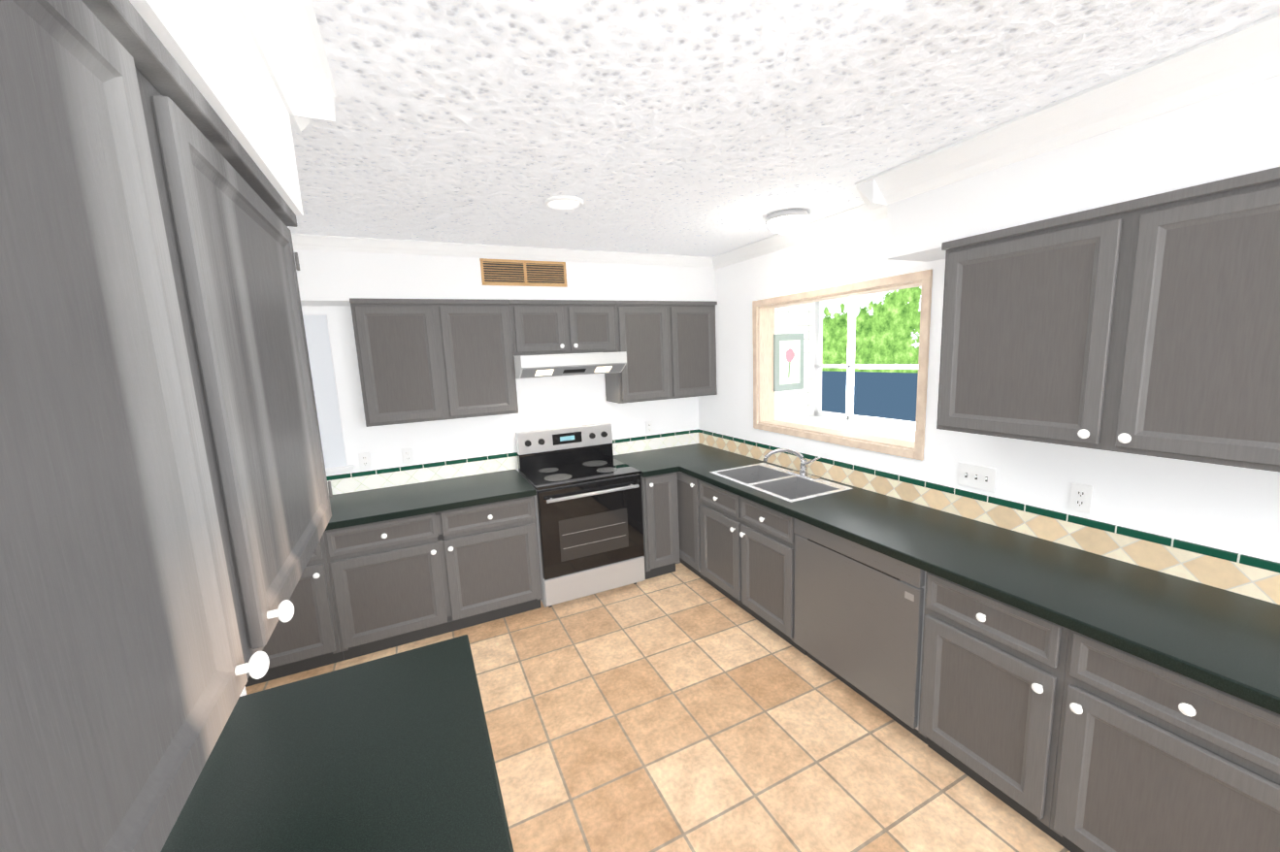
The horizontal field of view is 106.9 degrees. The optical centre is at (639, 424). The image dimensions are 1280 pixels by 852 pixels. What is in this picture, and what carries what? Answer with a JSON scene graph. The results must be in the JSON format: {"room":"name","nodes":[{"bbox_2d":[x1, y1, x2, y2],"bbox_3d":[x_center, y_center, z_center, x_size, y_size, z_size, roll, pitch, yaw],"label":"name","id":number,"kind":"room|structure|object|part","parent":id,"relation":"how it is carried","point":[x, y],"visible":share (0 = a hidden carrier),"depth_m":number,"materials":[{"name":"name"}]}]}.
{"room":"kitchen","nodes":[
{"label":"kitchen","id":0,"kind":"room"},
{"bbox_2d":[239,686,246,696],"bbox_3d":[-0.262,0.647,-0.757,0.120,2.540,4.768,-7,9,-25],"label":"wall","id":1,"kind":"structure","parent":0,"point":[244,692],"depth_m":1.45,"materials":[{"name":"white paint"}]},
{"bbox_2d":[0,0,271,851],"bbox_3d":[-0.524,0.017,0.204,0.310,0.816,0.740,-7,9,-25],"label":"upper cabinet","id":2,"kind":"object","parent":1,"relation":"attached to","point":[165,497],"depth_m":0.41,"materials":[{"name":"grey paint"}]},
{"bbox_2d":[170,55,332,632],"bbox_3d":[-0.844,-0.069,0.865,0.310,0.816,0.740,-7,9,-25],"label":"upper cabinet","id":3,"kind":"object","parent":1,"relation":"attached to","point":[250,260],"depth_m":0.84,"materials":[{"name":"grey paint"}]},
{"bbox_2d":[301,305,699,493],"bbox_3d":[-1.934,0.093,3.384,5.750,2.540,0.150,-7,9,-25],"label":"wall","id":4,"kind":"structure","parent":0,"point":[553,402],"depth_m":3.66,"materials":[{"name":"white paint"}]},
{"bbox_2d":[302,314,354,472],"bbox_3d":[-2.346,-0.168,3.038,0.770,1.045,0.048,-7,9,-25],"label":"window","id":5,"kind":"structure","parent":4,"relation":"attached to","point":[317,337],"depth_m":3.17,"materials":[{"name":"white paint"}]},
{"bbox_2d":[358,452,371,469],"bbox_3d":[-1.924,0.254,3.319,0.070,0.115,0.009,-7,9,-25],"label":"electrical outlet","id":6,"kind":"object","parent":4,"relation":"attached to","point":[365,460],"visible":1,"depth_m":3.32,"materials":[{"name":"white plastic"}]},
{"bbox_2d":[401,447,414,463],"bbox_3d":[-1.681,0.226,3.433,0.070,0.115,0.009,-7,9,-25],"label":"electrical outlet","id":7,"kind":"object","parent":4,"relation":"attached to","point":[408,455],"visible":1,"depth_m":3.43,"materials":[{"name":"white plastic"}]},
{"bbox_2d":[349,297,518,426],"bbox_3d":[-1.389,-0.442,3.293,0.965,0.798,0.320,-7,9,-25],"label":"upper cabinet","id":8,"kind":"object","parent":4,"relation":"attached to","point":[421,360],"visible":1,"depth_m":3.15,"materials":[{"name":"grey paint"}]},
{"bbox_2d":[326,428,698,494],"bbox_3d":[-1.238,0.317,3.658,3.988,0.134,0.012,-7,9,-25],"label":"tile backsplash","id":9,"kind":"structure","parent":4,"relation":"attached to","point":[381,478],"depth_m":3.58,"materials":[{"name":"white tile"}]},
{"bbox_2d":[509,299,617,356],"bbox_3d":[-0.599,-0.736,3.626,0.795,0.385,0.342,-7,9,-25],"label":"upper cabinet","id":10,"kind":"object","parent":4,"relation":"attached to","point":[539,327],"visible":1,"depth_m":3.49,"materials":[{"name":"grey paint"}]},
{"bbox_2d":[514,351,626,378],"bbox_3d":[-0.559,-0.455,3.611,0.786,0.158,0.503,-7,9,-25],"label":"range hood","id":11,"kind":"object","parent":4,"relation":"attached to","point":[545,366],"visible":1,"depth_m":3.39,"materials":[{"name":"silver metal"}]},
{"bbox_2d":[645,420,653,433],"bbox_3d":[0.084,0.025,4.262,0.070,0.115,0.009,-7,9,-25],"label":"electrical outlet","id":12,"kind":"object","parent":4,"relation":"attached to","point":[649,427],"visible":1,"depth_m":4.26,"materials":[{"name":"white plastic"}]},
{"bbox_2d":[604,300,717,403],"bbox_3d":[0.184,-0.622,4.032,0.930,0.798,0.320,-7,9,-25],"label":"upper cabinet","id":13,"kind":"object","parent":4,"relation":"attached to","point":[669,347],"visible":0.92,"depth_m":3.89,"materials":[{"name":"grey paint"}]},
{"bbox_2d":[245,562,1070,851],"bbox_3d":[0.056,1.726,0.785,6.800,0.080,7.000,-7,9,-25],"label":"floor","id":14,"kind":"structure","parent":0,"point":[682,708],"depth_m":2.17,"materials":[{"name":"tile"}]},
{"bbox_2d":[247,533,344,686],"bbox_3d":[-2.135,1.016,2.932,0.471,0.868,0.684,-7,9,-25],"label":"base cabinet","id":15,"kind":"object","parent":14,"relation":"on","point":[305,638],"visible":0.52,"depth_m":2.72,"materials":[{"name":"grey paint"}]},
{"bbox_2d":[323,495,542,659],"bbox_3d":[-1.373,0.929,3.290,1.218,0.868,0.684,-7,9,-25],"label":"base cabinet","id":16,"kind":"object","parent":14,"relation":"on","point":[399,581],"visible":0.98,"depth_m":2.99,"materials":[{"name":"grey paint"}]},
{"bbox_2d":[325,469,536,530],"bbox_3d":[-1.863,0.533,3.006,2.268,0.042,0.688,-7,9,-25],"label":"countertop","id":17,"kind":"structure","parent":16,"relation":"on","point":[361,508],"depth_m":3.11,"materials":[{"name":"laminate"}]},
{"bbox_2d":[515,422,645,607],"bbox_3d":[-0.449,0.660,3.648,0.782,1.215,0.677,-7,9,-25],"label":"range","id":18,"kind":"object","parent":14,"relation":"on","point":[583,482],"visible":0.98,"depth_m":3.46,"materials":[{"name":"silver metal"}]},
{"bbox_2d":[640,471,680,579],"bbox_3d":[0.046,0.767,3.956,0.299,0.868,0.684,-7,9,-25],"label":"base cabinet","id":19,"kind":"object","parent":14,"relation":"on","point":[660,517],"visible":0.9,"depth_m":3.67,"materials":[{"name":"grey paint"}]},
{"bbox_2d":[677,471,711,585],"bbox_3d":[0.498,0.734,4.049,0.624,0.868,0.898,-7,9,-25],"label":"base cabinet","id":20,"kind":"object","parent":14,"relation":"on","point":[689,517],"visible":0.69,"depth_m":3.66,"materials":[{"name":"grey paint"}]},
{"bbox_2d":[699,480,806,655],"bbox_3d":[0.903,0.843,3.213,0.624,0.868,0.968,-7,9,-25],"label":"base cabinet","id":21,"kind":"object","parent":14,"relation":"on","point":[747,547],"visible":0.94,"depth_m":3.00,"materials":[{"name":"grey paint"}]},
{"bbox_2d":[613,443,1279,714],"bbox_3d":[1.271,0.549,2.003,0.936,0.042,5.198,-7,9,-25],"label":"countertop","id":22,"kind":"structure","parent":21,"relation":"on","point":[1223,640],"depth_m":1.70,"materials":[{"name":"stone"}]},
{"bbox_2d":[709,462,853,502],"bbox_3d":[0.903,0.460,3.167,0.494,0.188,0.824,-7,9,-25],"label":"sink basin","id":23,"kind":"object","parent":22,"relation":"in","point":[776,481],"visible":0.44,"depth_m":3.18,"materials":[{"name":"silver metal"}]},
{"bbox_2d":[762,448,820,480],"bbox_3d":[1.008,0.262,3.160,0.276,0.193,0.253,-7,9,-25],"label":"faucet","id":24,"kind":"object","parent":22,"relation":"on","point":[803,472],"visible":1,"depth_m":3.19,"materials":[{"name":"silver metal"}]},
{"bbox_2d":[794,518,928,744],"bbox_3d":[1.284,0.942,2.458,0.596,0.864,0.726,-7,9,-25],"label":"dishwasher","id":25,"kind":"object","parent":14,"relation":"on","point":[859,618],"visible":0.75,"depth_m":2.25,"materials":[{"name":"silver metal"}]},
{"bbox_2d":[918,571,1069,842],"bbox_3d":[1.533,1.012,1.913,0.624,0.868,0.473,-7,9,-25],"label":"base cabinet","id":26,"kind":"object","parent":14,"relation":"on","point":[993,672],"visible":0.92,"depth_m":1.75,"materials":[{"name":"grey paint"}]},
{"bbox_2d":[1050,629,1279,851],"bbox_3d":[1.756,1.072,1.452,0.624,0.868,0.553,-7,9,-25],"label":"base cabinet","id":27,"kind":"object","parent":14,"relation":"on","point":[1151,757],"visible":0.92,"depth_m":1.36,"materials":[{"name":"grey paint"}]},
{"bbox_3d":[-0.635,1.231,1.084,0.628,0.868,0.863,-7,9,-25],"label":"base cabinet","id":28,"kind":"object","parent":14,"relation":"on","visible":0},
{"bbox_2d":[161,634,513,851],"bbox_3d":[-0.160,0.915,-0.007,0.638,0.042,3.160,-7,9,-25],"label":"countertop","id":29,"kind":"structure","parent":28,"relation":"on","point":[392,753],"depth_m":1.04,"materials":[{"name":"stone"}]},
{"bbox_2d":[287,0,1279,257],"bbox_3d":[-0.057,-0.872,0.392,6.800,0.100,7.000,-7,9,-25],"label":"ceiling","id":30,"kind":"structure","parent":0,"point":[708,128],"depth_m":1.45,"materials":[{"name":"white paint"}]},
{"bbox_2d":[129,0,303,216],"bbox_3d":[-0.056,-0.441,-0.905,0.350,0.364,4.580,-7,9,-25],"label":"soffit beam","id":31,"kind":"structure","parent":30,"relation":"attached to","point":[210,46],"depth_m":0.78,"materials":[{"name":"white paint"}]},
{"bbox_2d":[233,0,337,131],"bbox_3d":[0.123,-0.592,-0.782,0.106,0.118,4.680,-7,9,-25],"label":"crown molding","id":32,"kind":"structure","parent":31,"relation":"attached to","point":[285,35],"depth_m":1.03,"materials":[{"name":"white"}]},
{"bbox_2d":[291,78,335,122],"bbox_3d":[-1.030,-0.840,1.192,0.450,0.118,0.106,-7,9,-25],"label":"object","id":33,"kind":"object","parent":31,"relation":"attached to","point":[319,104],"visible":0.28,"depth_m":1.23,"materials":[{"name":"white"}]},
{"bbox_2d":[293,249,715,306],"bbox_3d":[-1.881,-0.955,3.016,5.450,0.364,0.310,-7,9,-25],"label":"soffit beam","id":34,"kind":"structure","parent":30,"relation":"attached to","point":[326,278],"depth_m":3.16,"materials":[{"name":"white paint"}]},
{"bbox_2d":[291,233,713,267],"bbox_3d":[-1.806,-1.077,2.827,5.450,0.073,0.066,-7,9,-25],"label":"crown molding","id":35,"kind":"structure","parent":34,"relation":"attached to","point":[353,245],"depth_m":3.18,"materials":[{"name":"white"}]},
{"bbox_2d":[479,258,567,287],"bbox_3d":[-0.808,-1.065,3.342,0.600,0.175,0.011,-7,9,-25],"label":"air vent grille","id":36,"kind":"object","parent":34,"relation":"attached to","point":[512,273],"visible":1,"depth_m":3.33,"materials":[{"name":"brown metal"}]},
{"bbox_2d":[544,195,584,210],"bbox_3d":[-0.375,-1.097,2.349,0.194,0.024,0.194,-7,9,-25],"label":"recessed light","id":37,"kind":"object","parent":30,"relation":"in","point":[564,203],"visible":0.98,"depth_m":2.35,"materials":[{"name":"white plastic"}]},
{"bbox_2d":[765,208,810,234],"bbox_3d":[0.856,-1.164,2.754,0.250,0.106,0.250,-7,9,-25],"label":"dome ceiling light","id":38,"kind":"object","parent":30,"relation":"attached to","point":[788,221],"visible":1,"depth_m":2.68,"materials":[{"name":"white glass"}]},
{"bbox_2d":[886,74,1279,262],"bbox_3d":[2.308,-0.715,0.232,0.310,0.364,4.630,-7,9,-25],"label":"soffit beam","id":39,"kind":"structure","parent":30,"relation":"attached to","point":[1231,134],"depth_m":1.53,"materials":[{"name":"white paint"}]},
{"bbox_2d":[854,11,1279,210],"bbox_3d":[2.094,-0.821,0.171,0.106,0.118,4.730,-7,9,-25],"label":"crown molding","id":40,"kind":"structure","parent":39,"relation":"attached to","point":[1243,56],"depth_m":1.48,"materials":[{"name":"white"}]},
{"bbox_2d":[774,301,915,441],"bbox_3d":[1.534,-0.537,3.212,0.480,1.340,1.415,-7,9,-25],"label":"wall","id":41,"kind":"structure","parent":0,"point":[795,406],"depth_m":3.78,"materials":[{"name":"white paint"}]},
{"bbox_2d":[773,333,803,391],"bbox_3d":[1.176,-0.491,3.750,0.300,0.440,0.026,-7,9,-25],"label":"picture","id":42,"kind":"object","parent":41,"relation":"attached to","point":[789,362],"depth_m":3.73},
{"bbox_3d":[1.175,-0.491,3.752,0.300,0.440,0.022,-7,9,-25],"label":"picture frame","id":43,"kind":"part","parent":42,"relation":"part of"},
{"bbox_2d":[814,295,918,428],"bbox_3d":[1.722,-0.583,3.297,0.040,1.190,1.295,-7,9,-25],"label":"window","id":44,"kind":"structure","parent":41,"relation":"in","point":[850,366],"depth_m":3.61,"materials":[{"name":"white wood"}]},
{"bbox_2d":[698,217,1279,562],"bbox_3d":[2.091,0.210,1.462,0.150,2.540,6.800,-7,9,-25],"label":"wall","id":45,"kind":"structure","parent":0,"point":[1234,509],"depth_m":2.29,"materials":[{"name":"white paint"}]},
{"bbox_2d":[711,203,887,269],"bbox_3d":[1.001,-1.241,3.161,0.080,0.088,1.860,-7,9,-25],"label":"crown molding","id":46,"kind":"structure","parent":45,"relation":"attached to","point":[852,217],"depth_m":3.03,"materials":[{"name":"white"}]},
{"bbox_2d":[752,268,932,460],"bbox_3d":[1.248,-0.380,3.094,0.168,0.980,1.385,-7,9,-25],"label":"window","id":47,"kind":"structure","parent":45,"relation":"in","point":[763,321],"depth_m":2.99,"materials":[{"name":"brown wood"}]},
{"bbox_2d":[853,179,887,205],"bbox_3d":[1.232,-1.107,2.309,0.410,0.118,0.106,-7,9,-25],"label":"crown molding","id":48,"kind":"structure","parent":45,"relation":"attached to","point":[870,191],"depth_m":2.20,"materials":[{"name":"white paint"}]},
{"bbox_2d":[957,461,996,492],"bbox_3d":[1.617,0.253,2.283,0.016,0.115,0.165,-7,9,-25],"label":"light switch","id":49,"kind":"object","parent":45,"relation":"attached to","point":[977,476],"visible":1,"depth_m":2.28,"materials":[{"name":"white plastic"}]},
{"bbox_2d":[698,428,1279,605],"bbox_3d":[1.685,0.414,2.180,0.012,0.134,5.188,-7,9,-25],"label":"tile backsplash","id":50,"kind":"structure","parent":45,"relation":"attached to","point":[1255,577],"depth_m":1.99,"materials":[{"name":"beige tile"}]},
{"bbox_2d":[1069,482,1093,513],"bbox_3d":[1.792,0.299,1.928,0.009,0.115,0.070,-7,9,-25],"label":"electrical outlet","id":51,"kind":"object","parent":45,"relation":"attached to","point":[1081,498],"visible":1,"depth_m":1.93,"materials":[{"name":"white plastic"}]},
{"bbox_2d":[936,166,1279,472],"bbox_3d":[1.673,-0.318,1.595,0.342,0.798,1.170,-7,9,-25],"label":"upper cabinet","id":52,"kind":"object","parent":45,"relation":"attached to","point":[1148,325],"visible":1,"depth_m":1.51,"materials":[{"name":"grey paint"}]},
{"label":"outside","id":53,"kind":"structure","parent":0,"visible":0},
{"bbox_2d":[821,286,921,422],"bbox_3d":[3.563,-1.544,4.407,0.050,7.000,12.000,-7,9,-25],"label":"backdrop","id":54,"kind":"structure","parent":53,"point":[887,330],"depth_m":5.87,"materials":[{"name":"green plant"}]}
]}

